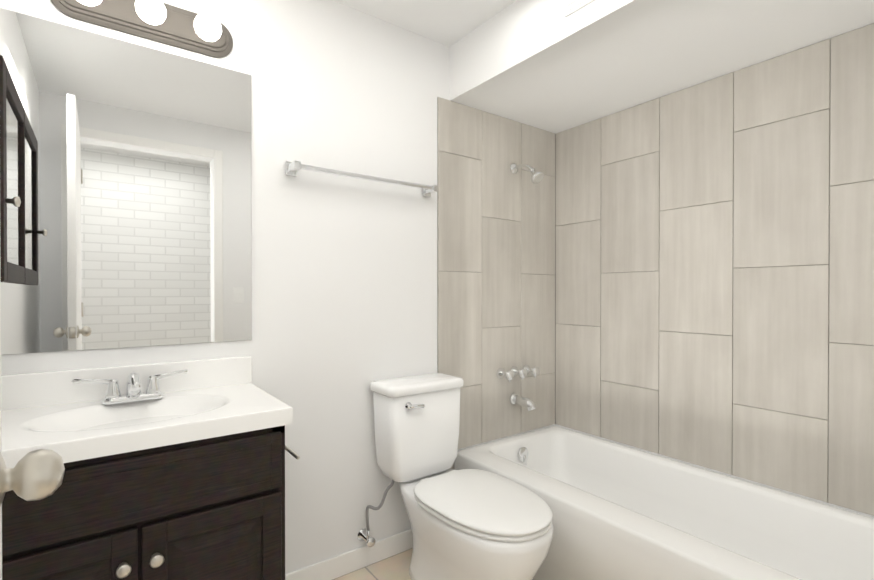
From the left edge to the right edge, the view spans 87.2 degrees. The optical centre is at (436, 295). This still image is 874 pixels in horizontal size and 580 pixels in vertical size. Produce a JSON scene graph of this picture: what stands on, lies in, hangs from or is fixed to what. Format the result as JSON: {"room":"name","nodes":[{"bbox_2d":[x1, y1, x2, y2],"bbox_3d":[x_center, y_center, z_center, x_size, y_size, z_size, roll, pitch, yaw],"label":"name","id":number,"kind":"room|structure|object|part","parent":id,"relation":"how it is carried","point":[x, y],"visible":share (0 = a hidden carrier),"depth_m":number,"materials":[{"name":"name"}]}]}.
{"room":"bathroom","nodes":[
{"label":"bathroom","id":0,"kind":"room"},
{"bbox_2d":[0,0,554,573],"bbox_3d":[-0.333,-0.023,2.091,2.765,2.440,0.120,0,0,-36],"label":"wall","id":1,"kind":"structure","parent":0,"point":[344,292],"depth_m":1.93,"materials":[{"name":"white paint"}]},
{"bbox_2d":[0,55,24,283],"bbox_3d":[-1.142,-0.292,1.179,0.141,0.520,0.372,0,0,-36],"label":"medicine cabinet","id":2,"kind":"object","parent":1,"relation":"attached to","point":[12,226],"visible":1,"depth_m":1.18,"materials":[{"name":"brown wood"}]},
{"bbox_3d":[-1.001,-0.222,1.084,0.027,0.023,0.024,0,0,-36],"label":"knob","id":3,"kind":"part","parent":2,"relation":"part of","materials":[{"name":"silver metal"}]},
{"bbox_3d":[-1.126,-0.293,1.215,0.005,0.428,0.320,0,0,-36],"label":"glass","id":4,"kind":"part","parent":2,"relation":"part of","materials":[{"name":"grey"}]},
{"bbox_2d":[0,8,251,354],"bbox_3d":[-1.005,-0.330,1.515,0.750,1.000,0.006,0,0,-36],"label":"vanity mirror","id":5,"kind":"object","parent":1,"relation":"attached to","point":[137,170],"visible":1,"depth_m":1.50,"materials":[{"name":"clear glass"}]},
{"bbox_2d":[1,356,251,410],"bbox_3d":[-1.004,0.281,1.510,0.750,0.102,0.020,0,0,-36],"label":"backsplash","id":6,"kind":"structure","parent":1,"relation":"attached to","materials":[{"name":"white stone"}]},
{"bbox_2d":[51,0,232,57],"bbox_3d":[-0.935,-0.927,1.499,0.524,0.136,0.108,0,0,-36],"label":"sconce","id":7,"kind":"object","parent":1,"relation":"attached to","point":[207,34],"visible":1,"depth_m":1.53,"materials":[{"name":"grey metal"}]},
{"bbox_2d":[285,528,412,579],"bbox_3d":[-0.347,1.152,2.006,0.872,0.090,0.012,0,0,-36],"label":"baseboard","id":8,"kind":"structure","parent":1,"relation":"attached to","point":[334,567],"depth_m":1.98,"materials":[{"name":"white paint"}]},
{"bbox_2d":[286,161,437,196],"bbox_3d":[-0.294,-0.502,1.991,0.702,0.056,0.082,0,0,-36],"label":"towel rail","id":9,"kind":"object","parent":1,"relation":"attached to","point":[293,168],"visible":1,"depth_m":1.91,"materials":[{"name":"silver metal"}]},
{"bbox_2d":[437,97,555,468],"bbox_3d":[0.360,0.108,2.518,0.876,2.162,0.009,0,0,-36],"label":"wall tiles","id":10,"kind":"structure","parent":1,"relation":"attached to","point":[507,258],"depth_m":2.48,"materials":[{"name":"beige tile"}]},
{"bbox_2d":[497,364,539,381],"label":"shower valve","id":11,"kind":"object","parent":10,"relation":"attached to","point":[509,375],"depth_m":2.50,"materials":[{"name":"silver metal"}]},
{"bbox_2d":[509,393,535,410],"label":"spout","id":12,"kind":"object","parent":10,"relation":"attached to","point":[528,404],"depth_m":2.48,"materials":[{"name":"silver metal"}]},
{"bbox_2d":[510,163,543,183],"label":"shower head","id":13,"kind":"object","parent":10,"relation":"attached to","point":[536,176],"depth_m":2.44,"materials":[{"name":"silver metal"}]},
{"bbox_2d":[333,548,412,579],"bbox_3d":[0.630,1.255,0.791,2.765,0.100,3.370,0,0,-36],"label":"floor","id":14,"kind":"structure","parent":0,"point":[395,567],"depth_m":2.00,"materials":[{"name":"tile"}]},
{"bbox_2d":[1,356,299,579],"bbox_3d":[-0.845,0.717,1.329,0.787,0.970,0.504,0,0,-36],"label":"bathroom vanity","id":15,"kind":"object","parent":14,"relation":"on","point":[174,470],"visible":1,"depth_m":1.22,"materials":[{"name":"brown wood"}]},
{"bbox_2d":[72,369,187,404],"bbox_3d":[-0.928,0.284,1.407,0.303,0.094,0.159,0,0,-36],"label":"faucet","id":16,"kind":"object","parent":15,"relation":"on","point":[152,394],"depth_m":1.43,"materials":[{"name":"silver metal"}]},
{"bbox_2d":[357,373,552,579],"bbox_3d":[0.078,0.788,1.824,0.471,0.820,0.806,0,0,-36],"label":"toilet","id":17,"kind":"object","parent":14,"relation":"on","point":[472,524],"visible":0.98,"depth_m":1.82,"materials":[{"name":"white ceramic"}]},
{"bbox_3d":[-0.093,0.463,1.924,0.082,0.032,0.029,0,0,-36],"label":"lever","id":18,"kind":"part","parent":17,"relation":"part of","materials":[{"name":"silver metal"}]},
{"bbox_3d":[-0.086,0.589,2.064,0.400,0.424,0.207,0,0,-36],"label":"tank","id":19,"kind":"part","parent":17,"relation":"part of","materials":[{"name":"white ceramic"}]},
{"bbox_3d":[0.174,0.781,1.749,0.406,0.045,0.571,0,0,-36],"label":"seat","id":20,"kind":"part","parent":17,"relation":"part of","materials":[{"name":"white plastic"}]},
{"bbox_2d":[455,426,873,579],"bbox_3d":[0.963,0.996,1.799,0.788,0.405,1.894,0,0,-36],"label":"bathtub","id":21,"kind":"object","parent":14,"relation":"on","point":[621,512],"visible":0.88,"depth_m":1.82,"materials":[{"name":"white ceramic"}]},
{"bbox_2d":[334,0,515,46],"bbox_3d":[0.630,-1.285,0.775,2.765,0.100,3.370,0,0,-36],"label":"ceiling","id":22,"kind":"structure","parent":0,"point":[448,23],"depth_m":2.02,"materials":[{"name":"white paint"}]},
{"bbox_2d":[449,0,873,133],"bbox_3d":[0.954,-1.106,1.778,0.815,0.270,1.900,0,0,-36],"label":"soffit","id":23,"kind":"structure","parent":0,"point":[547,65],"depth_m":1.88,"materials":[{"name":"white paint"}]},
{"bbox_2d":[565,0,593,16],"bbox_3d":[0.539,-1.115,1.646,0.009,0.140,0.200,0,0,-36],"label":"ceiling vent","id":24,"kind":"object","parent":23,"relation":"in","point":[572,6],"visible":1,"depth_m":1.69,"materials":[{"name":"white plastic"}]},
{"bbox_2d":[555,424,873,517],"bbox_3d":[1.731,-0.019,1.519,0.120,2.440,3.250,0,0,-36],"label":"wall","id":25,"kind":"structure","parent":0,"point":[837,506],"depth_m":2.00,"materials":[{"name":"white paint"}]},
{"bbox_2d":[555,23,873,515],"bbox_3d":[1.279,-0.093,2.018,0.009,1.755,1.883,0,0,-36],"label":"wall tiles","id":26,"kind":"structure","parent":25,"relation":"attached to","point":[776,351],"depth_m":1.99,"materials":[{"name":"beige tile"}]},
{"bbox_3d":[0.307,-1.110,0.047,0.811,0.240,0.120,0,0,-36],"label":"wall","id":27,"kind":"structure","parent":0,"visible":0},
{"bbox_2d":[0,283,64,579],"bbox_3d":[-0.279,0.107,0.197,0.153,2.180,0.796,0,0,-36],"label":"door","id":28,"kind":"structure","parent":27,"relation":"in","point":[38,474],"depth_m":0.49,"materials":[{"name":"white paint"}]},
{"bbox_3d":[-0.489,0.197,0.482,0.153,0.064,0.090,0,0,-36],"label":"knob","id":29,"kind":"part","parent":28,"relation":"part of","materials":[{"name":"silver metal"}]}
]}

